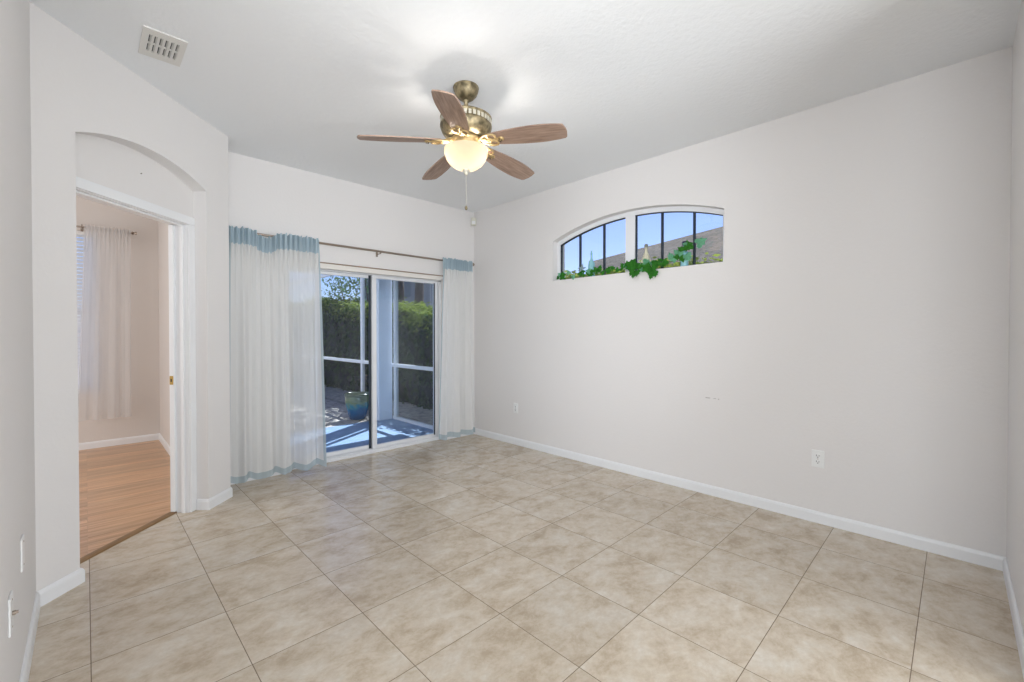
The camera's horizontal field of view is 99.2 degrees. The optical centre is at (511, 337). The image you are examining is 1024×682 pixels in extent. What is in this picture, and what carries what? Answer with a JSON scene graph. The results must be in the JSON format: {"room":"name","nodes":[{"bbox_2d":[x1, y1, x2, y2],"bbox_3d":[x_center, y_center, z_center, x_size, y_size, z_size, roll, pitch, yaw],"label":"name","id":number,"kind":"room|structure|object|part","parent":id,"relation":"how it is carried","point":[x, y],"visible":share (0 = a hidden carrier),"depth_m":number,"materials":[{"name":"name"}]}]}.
{"room":"empty living room","nodes":[
{"label":"empty living room","id":0,"kind":"room"},
{"bbox_2d":[0,0,35,681],"bbox_3d":[-1.688,-0.136,1.390,0.120,2.802,1.750,-1,1,-44],"label":"wall","id":1,"kind":"structure","parent":0,"point":[17,443],"depth_m":1.50,"materials":[{"name":"white paint"}]},
{"bbox_2d":[8,590,18,637],"bbox_3d":[-1.529,0.844,1.337,0.019,0.116,0.072,-1,1,-44],"label":"wall plate","id":2,"kind":"object","parent":1,"relation":"attached to","point":[11,612],"visible":1,"depth_m":1.32,"materials":[{"name":"white plastic"}]},
{"bbox_3d":[-1.533,0.844,1.332,0.006,0.116,0.072,-1,1,-44],"label":"plate","id":3,"kind":"part","parent":2,"relation":"part of","materials":[{"name":"white plastic"}]},
{"bbox_2d":[20,534,24,571],"bbox_3d":[-1.777,0.781,1.581,0.008,0.116,0.072,-1,1,-44],"label":"wall plate","id":4,"kind":"object","parent":1,"relation":"attached to","point":[22,550],"visible":1,"depth_m":1.56,"materials":[{"name":"white plastic"}]},
{"bbox_2d":[19,568,84,681],"bbox_3d":[-1.639,1.226,1.555,0.162,0.076,1.896,-1,1,-44],"label":"baseboard","id":5,"kind":"structure","parent":1,"relation":"attached to","point":[72,580],"depth_m":2.04,"materials":[{"name":"white wood"}]},
{"bbox_2d":[76,196,159,442],"bbox_3d":[-5.402,-0.339,4.155,3.500,3.150,0.100,-1,1,-44],"label":"wall","id":6,"kind":"structure","parent":0,"point":[144,419],"depth_m":5.10,"materials":[{"name":"white paint"}]},
{"bbox_2d":[76,230,83,390],"bbox_3d":[-4.956,-0.290,4.567,0.902,1.754,0.049,-1,1,-44],"label":"window blind","id":7,"kind":"object","parent":6,"relation":"attached to","point":[80,234],"visible":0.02,"depth_m":4.77,"materials":[{"name":"white plastic"}]},
{"bbox_2d":[76,224,136,234],"bbox_3d":[-4.870,-1.188,4.517,1.480,0.060,0.113,-1,1,-44],"label":"curtain rod","id":8,"kind":"object","parent":6,"relation":"attached to","point":[81,226],"visible":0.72,"depth_m":4.74,"materials":[{"name":"brown metal"}]},
{"bbox_2d":[78,225,130,421],"bbox_3d":[-4.497,-0.164,4.810,0.443,2.134,0.043,-1,1,-44],"label":"sheer curtain","id":9,"kind":"object","parent":8,"relation":"hanging from","point":[104,392],"visible":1,"depth_m":4.82,"materials":[{"name":"fabric"}]},
{"bbox_2d":[79,433,169,455],"bbox_3d":[-4.517,1.208,3.218,3.230,0.076,2.500,-1,1,-44],"label":"baseboard","id":10,"kind":"structure","parent":6,"relation":"attached to","point":[143,438],"depth_m":4.96,"materials":[{"name":"white wood"}]},
{"bbox_2d":[29,1,230,591],"bbox_3d":[-2.317,-0.323,2.633,0.220,3.150,1.507,0,1,1],"label":"wall","id":11,"kind":"structure","parent":0,"point":[94,119],"depth_m":2.28,"materials":[{"name":"white paint"}]},
{"bbox_2d":[80,512,176,563],"bbox_3d":[-2.419,1.246,2.698,0.055,0.010,0.816,0,1,1],"label":"trim","id":12,"kind":"structure","parent":11,"relation":"attached to","point":[121,539],"depth_m":2.71,"materials":[{"name":"brown wood"}]},
{"bbox_2d":[76,176,196,512],"bbox_3d":[-2.358,0.198,2.686,0.136,2.107,0.931,0,1,1],"label":"door frame","id":13,"kind":"structure","parent":11,"relation":"in","point":[181,227],"depth_m":3.09,"materials":[{"name":"white wood"}]},
{"bbox_2d":[196,487,232,509],"bbox_3d":[-2.268,1.206,3.400,0.163,0.076,0.528,0,1,-16],"label":"baseboard","id":14,"kind":"structure","parent":11,"relation":"attached to","point":[202,504],"depth_m":3.20,"materials":[{"name":"white wood"}]},
{"bbox_2d":[158,195,230,483],"bbox_3d":[-3.236,-0.341,4.323,0.170,3.150,2.790,-1,1,-44],"label":"wall","id":15,"kind":"structure","parent":0,"point":[163,263],"depth_m":4.89,"materials":[{"name":"white paint"}]},
{"bbox_2d":[228,182,230,482],"bbox_3d":[-2.313,-0.158,3.505,0.001,2.802,0.323,-1,1,-44],"label":"wall","id":16,"kind":"structure","parent":0,"point":[228,182],"depth_m":3.39,"materials":[{"name":"white paint"}]},
{"bbox_2d":[228,152,473,341],"bbox_3d":[-1.560,-0.170,4.608,2.980,2.802,0.200,-1,1,-44],"label":"wall","id":17,"kind":"structure","parent":0,"point":[265,197],"depth_m":4.38,"materials":[{"name":"white paint"}]},
{"bbox_2d":[231,472,279,484],"bbox_3d":[-2.251,1.202,3.798,0.480,0.076,0.013,-1,1,-44],"label":"baseboard","id":18,"kind":"structure","parent":17,"relation":"attached to","point":[275,473],"depth_m":3.79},
{"bbox_2d":[257,233,474,265],"bbox_3d":[-1.429,-0.885,4.514,2.627,0.067,0.107,-1,1,-44],"label":"curtain rod","id":19,"kind":"object","parent":17,"relation":"attached to","point":[266,235],"visible":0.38,"depth_m":4.46,"materials":[{"name":"brown metal"}]},
{"bbox_2d":[229,226,326,483],"bbox_3d":[-2.039,0.142,3.817,0.775,2.133,0.107,-1,1,-44],"label":"sheer curtain","id":20,"kind":"object","parent":19,"relation":"hanging from","point":[277,392],"visible":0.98,"depth_m":3.81,"materials":[{"name":"white fabric"}]},
{"bbox_3d":[-2.309,0.179,3.562,0.054,1.922,0.015,0,1,17],"label":"edge trim","id":21,"kind":"part","parent":20,"relation":"part of","materials":[{"name":"white fabric"}]},
{"bbox_3d":[-1.768,0.181,4.052,0.071,1.939,0.021,0,1,8],"label":"edge trim","id":22,"kind":"part","parent":20,"relation":"part of","materials":[{"name":"white fabric"}]},
{"bbox_2d":[439,257,474,439],"bbox_3d":[-0.639,0.125,5.185,0.540,2.120,0.068,-1,1,-44],"label":"sheer curtain","id":23,"kind":"object","parent":19,"relation":"hanging from","point":[457,398],"visible":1,"depth_m":5.17,"materials":[{"name":"white fabric"}]},
{"bbox_3d":[-0.813,0.153,5.035,0.075,1.922,0.021,0,1,-23],"label":"edge trim","id":24,"kind":"part","parent":23,"relation":"part of","materials":[{"name":"white fabric"}]},
{"bbox_2d":[293,269,440,469],"bbox_3d":[-1.523,0.268,4.674,1.760,1.925,0.135,-1,1,-44],"label":"door","id":25,"kind":"structure","parent":17,"relation":"in","point":[372,447],"depth_m":4.68,"materials":[{"name":"white metal"}]},
{"bbox_3d":[-1.813,0.267,4.421,0.932,1.859,0.032,-1,1,-44],"label":"fixed panel","id":26,"kind":"part","parent":25,"relation":"part of","materials":[{"name":"glass"}]},
{"bbox_3d":[-1.205,0.262,4.960,0.835,1.859,0.032,-1,1,-44],"label":"sliding panel","id":27,"kind":"part","parent":25,"relation":"part of","materials":[{"name":"glass"}]},
{"bbox_2d":[320,262,442,280],"bbox_3d":[-1.560,-0.695,4.414,2.057,0.062,0.067,-1,1,-44],"label":"blind valance","id":28,"kind":"object","parent":17,"relation":"attached to","point":[323,265],"visible":0.62,"depth_m":4.54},
{"bbox_2d":[471,218,475,225],"bbox_3d":[-0.480,-1.456,5.470,0.060,0.096,0.050,0,1,1],"label":"sensor","id":29,"kind":"object","parent":17,"relation":"attached to","point":[473,220],"visible":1,"depth_m":5.45,"materials":[{"name":"beige plastic"}]},
{"bbox_2d":[325,397,392,427],"bbox_3d":[-9.307,1.243,7.675,9.420,0.080,12.029,-1,1,-44],"label":"floor","id":30,"kind":"structure","parent":0,"point":[336,414],"depth_m":6.79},
{"bbox_2d":[344,392,368,419],"bbox_3d":[-2.315,1.023,6.520,0.380,0.385,0.380,-1,1,-44],"label":"planter pot","id":31,"kind":"object","parent":30,"relation":"on","point":[357,403],"visible":0.96,"depth_m":6.40,"materials":[{"name":"blue ceramic"}]},
{"bbox_2d":[321,274,432,429],"bbox_3d":[-3.771,-0.019,8.568,0.050,2.424,8.540,-1,1,-44],"label":"screen enclosure","id":32,"kind":"object","parent":30,"relation":"on","point":[362,361],"visible":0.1,"depth_m":6.47,"materials":[{"name":"white metal"}]},
{"bbox_3d":[-2.491,-0.005,7.261,0.050,2.424,0.060,-1,1,-44],"label":"post","id":33,"kind":"part","parent":32,"relation":"part of","materials":[{"name":"white metal"}]},
{"bbox_3d":[-3.771,0.389,8.572,0.044,0.050,8.520,-1,1,-44],"label":"rail","id":34,"kind":"part","parent":32,"relation":"part of","materials":[{"name":"white metal"}]},
{"bbox_3d":[-1.728,0.003,6.482,0.050,2.424,0.060,-1,1,-44],"label":"post","id":35,"kind":"part","parent":32,"relation":"part of","materials":[{"name":"white metal"}]},
{"bbox_3d":[-1.280,1.195,6.037,0.044,0.049,1.400,-1,1,-44],"label":"rail","id":36,"kind":"part","parent":32,"relation":"part of","materials":[{"name":"white metal"}]},
{"bbox_2d":[29,0,1020,212],"bbox_3d":[-0.257,-1.585,0.281,7.450,0.120,8.185,-1,1,-44],"label":"ceiling","id":37,"kind":"structure","parent":0,"point":[290,83],"depth_m":2.49,"materials":[{"name":"white paint"}]},
{"bbox_2d":[138,25,187,66],"bbox_3d":[-1.857,-1.542,2.314,0.180,0.011,0.286,-1,1,-44],"label":"ceiling vent","id":38,"kind":"object","parent":37,"relation":"in","point":[154,43],"visible":1,"depth_m":2.30,"materials":[{"name":"metal"}]},
{"bbox_2d":[357,80,566,209],"bbox_3d":[-0.270,-1.172,2.737,1.208,0.759,1.229,-1,1,-44],"label":"ceiling fan","id":39,"kind":"object","parent":37,"relation":"hanging from","point":[465,126],"visible":1,"depth_m":2.61,"materials":[{"name":"brown wood"}]},
{"bbox_3d":[-0.668,-1.190,2.607,0.494,0.008,0.148,-4,15,-14],"label":"fan blade","id":40,"kind":"part","parent":39,"relation":"part of","materials":[{"name":"brown wood"}]},
{"bbox_3d":[-0.494,-1.194,3.038,0.148,0.008,0.494,-16,5,-32],"label":"fan blade","id":41,"kind":"part","parent":39,"relation":"part of","materials":[{"name":"brown wood"}]},
{"bbox_3d":[-0.313,-1.187,2.308,0.148,0.008,0.494,13,5,3],"label":"fan blade","id":42,"kind":"part","parent":39,"relation":"part of","materials":[{"name":"brown wood"}]},
{"bbox_3d":[-0.285,-1.104,2.703,0.272,0.130,0.272,-1,1,-44],"label":"lamp shade","id":43,"kind":"part","parent":39,"relation":"part of","materials":[{"name":"white glass"}]},
{"bbox_3d":[-0.030,-1.194,3.005,0.148,0.008,0.494,-16,-14,38],"label":"fan blade","id":44,"kind":"part","parent":39,"relation":"part of","materials":[{"name":"brown wood"}]},
{"bbox_3d":[0.081,-1.189,2.554,0.494,0.008,0.148,4,-11,22],"label":"fan blade","id":45,"kind":"part","parent":39,"relation":"part of","materials":[{"name":"brown wood"}]},
{"bbox_2d":[28,418,1023,681],"bbox_3d":[-1.101,1.327,1.246,7.350,0.120,10.500,-1,1,-44],"label":"floor","id":46,"kind":"structure","parent":0,"point":[469,558],"depth_m":2.21,"materials":[{"name":"beige tile"}]},
{"bbox_2d":[377,279,391,420],"bbox_3d":[-1.944,0.051,6.509,0.220,2.520,0.220,-1,1,-44],"label":"column","id":47,"kind":"structure","parent":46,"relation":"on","point":[384,287],"depth_m":6.42,"materials":[{"name":"paint"}]},
{"bbox_2d":[474,46,1012,556],"bbox_3d":[2.280,-0.151,2.851,0.200,2.802,8.085,-1,1,-44],"label":"wall","id":48,"kind":"structure","parent":0,"point":[855,311],"depth_m":2.98,"materials":[{"name":"paint"}]},
{"bbox_2d":[513,403,517,413],"bbox_3d":[0.042,0.809,4.998,0.009,0.116,0.072,-1,1,-44],"label":"wall outlet","id":49,"kind":"object","parent":48,"relation":"attached to","point":[515,405],"visible":1,"depth_m":5.00,"materials":[{"name":"white plastic"}]},
{"bbox_2d":[588,251,594,276],"bbox_3d":[0.782,-0.728,4.286,0.066,0.257,0.066,-1,1,-44],"label":"glass bottle","id":50,"kind":"object","parent":48,"relation":"on","point":[591,264],"visible":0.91,"depth_m":4.27,"materials":[{"name":"teal glass"}]},
{"bbox_2d":[557,237,706,279],"bbox_3d":[0.988,-0.660,4.007,0.096,0.318,1.555,-1,1,-44],"label":"ivy garland","id":51,"kind":"object","parent":48,"relation":"on","point":[632,265],"visible":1,"depth_m":3.78,"materials":[{"name":"green plant"}]},
{"bbox_3d":[0.956,-0.646,4.057,0.057,0.207,1.412,-1,1,-44],"label":"stem","id":52,"kind":"part","parent":51,"relation":"part of","materials":[{"name":"green plant"}]},
{"bbox_2d":[557,206,723,279],"bbox_3d":[1.106,-0.880,4.046,0.055,0.574,1.731,-1,1,-44],"label":"window","id":53,"kind":"structure","parent":48,"relation":"in","point":[631,218],"depth_m":4.01,"materials":[{"name":"white metal"}]},
{"bbox_2d":[641,244,651,266],"bbox_3d":[1.192,-0.714,3.868,0.104,0.237,0.104,-1,1,-44],"label":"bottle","id":54,"kind":"object","parent":48,"relation":"on","point":[646,255],"visible":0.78,"depth_m":3.85,"materials":[{"name":"beige glass"}]},
{"bbox_2d":[680,241,687,265],"bbox_3d":[1.433,-0.697,3.622,0.062,0.208,0.062,-1,1,-44],"label":"glass bottle","id":55,"kind":"object","parent":48,"relation":"on","point":[685,263],"visible":0.46,"depth_m":3.60,"materials":[{"name":"teal glass"}]},
{"bbox_2d":[474,428,1005,570],"bbox_3d":[1.083,1.200,3.936,0.013,0.076,4.481,-1,1,-44],"label":"baseboard","id":56,"kind":"structure","parent":48,"relation":"attached to","point":[985,559],"depth_m":3.04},
{"bbox_2d":[812,449,823,467],"bbox_3d":[2.062,0.817,2.935,0.009,0.116,0.072,-1,1,-44],"label":"wall outlet","id":57,"kind":"object","parent":48,"relation":"attached to","point":[817,455],"visible":1,"depth_m":2.93,"materials":[{"name":"white plastic"}]},
{"bbox_2d":[1006,0,1023,634],"bbox_3d":[2.305,-0.141,1.897,1.250,2.802,0.120,-1,1,-44],"label":"wall","id":58,"kind":"structure","parent":0,"point":[1014,546],"depth_m":2.04,"materials":[{"name":"white paint"}]},
{"bbox_2d":[1003,558,1023,678],"bbox_3d":[2.227,1.222,1.929,1.162,0.076,0.013,-1,1,-44],"label":"baseboard","id":59,"kind":"structure","parent":58,"relation":"attached to","point":[1016,621],"depth_m":1.90,"materials":[{"name":"white wood"}]},
{"label":"outside","id":60,"kind":"structure","parent":0,"visible":0},
{"bbox_3d":[0.148,1.309,14.156,100.000,0.100,100.000,-1,1,-44],"label":"ground","id":61,"kind":"structure","parent":60,"visible":0},
{"bbox_2d":[321,277,353,299],"bbox_3d":[-7.544,-0.646,17.989,2.153,3.736,1.072,0,1,10],"label":"tree","id":62,"kind":"object","parent":61,"relation":"on","point":[330,293],"visible":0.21,"depth_m":17.82,"materials":[{"name":"green plant"}]},
{"bbox_2d":[322,276,367,303],"bbox_3d":[-5.526,-0.867,15.007,2.117,4.243,1.322,0,1,-4],"label":"tree","id":63,"kind":"object","parent":61,"relation":"on","point":[350,280],"visible":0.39,"depth_m":14.94,"materials":[{"name":"green plant"}]},
{"bbox_2d":[345,277,392,301],"bbox_3d":[-3.837,-0.905,12.056,2.249,4.381,1.429,0,1,-19],"label":"tree","id":64,"kind":"object","parent":61,"relation":"on","point":[353,282],"visible":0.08,"depth_m":11.85,"materials":[{"name":"green plant"}]},
{"bbox_2d":[324,385,432,424],"bbox_3d":[-5.074,1.240,10.791,0.970,0.090,13.500,-1,1,-44],"label":"bed","id":65,"kind":"object","parent":61,"relation":"on","point":[409,411],"visible":0.12,"depth_m":7.46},
{"bbox_2d":[365,278,432,307],"bbox_3d":[-6.383,-1.878,26.982,4.500,6.000,6.800,0,1,0],"label":"house","id":66,"kind":"structure","parent":61,"relation":"on","point":[409,287],"depth_m":23.97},
{"bbox_2d":[398,281,404,302],"bbox_3d":[-2.557,-1.639,10.113,2.207,5.891,1.502,0,1,-11],"label":"tree","id":67,"kind":"object","parent":61,"relation":"on","point":[400,283],"visible":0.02,"depth_m":9.93,"materials":[{"name":"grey plant"}]},
{"bbox_2d":[414,282,423,310],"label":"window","id":68,"kind":"structure","parent":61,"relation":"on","point":[419,287],"depth_m":13.41,"materials":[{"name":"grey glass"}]},
{"bbox_2d":[322,252,722,409],"bbox_3d":[-1.526,0.123,7.973,1.155,2.404,17.735,-1,1,-44],"label":"hedge","id":69,"kind":"object","parent":61,"relation":"on","point":[341,319],"visible":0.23,"depth_m":8.23,"materials":[{"name":"green plant"}]},
{"bbox_2d":[594,226,722,272],"bbox_3d":[9.287,-0.849,6.944,9.000,4.370,14.940,-1,1,-44],"label":"house","id":70,"kind":"structure","parent":61,"relation":"on","point":[714,241],"depth_m":8.94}
]}

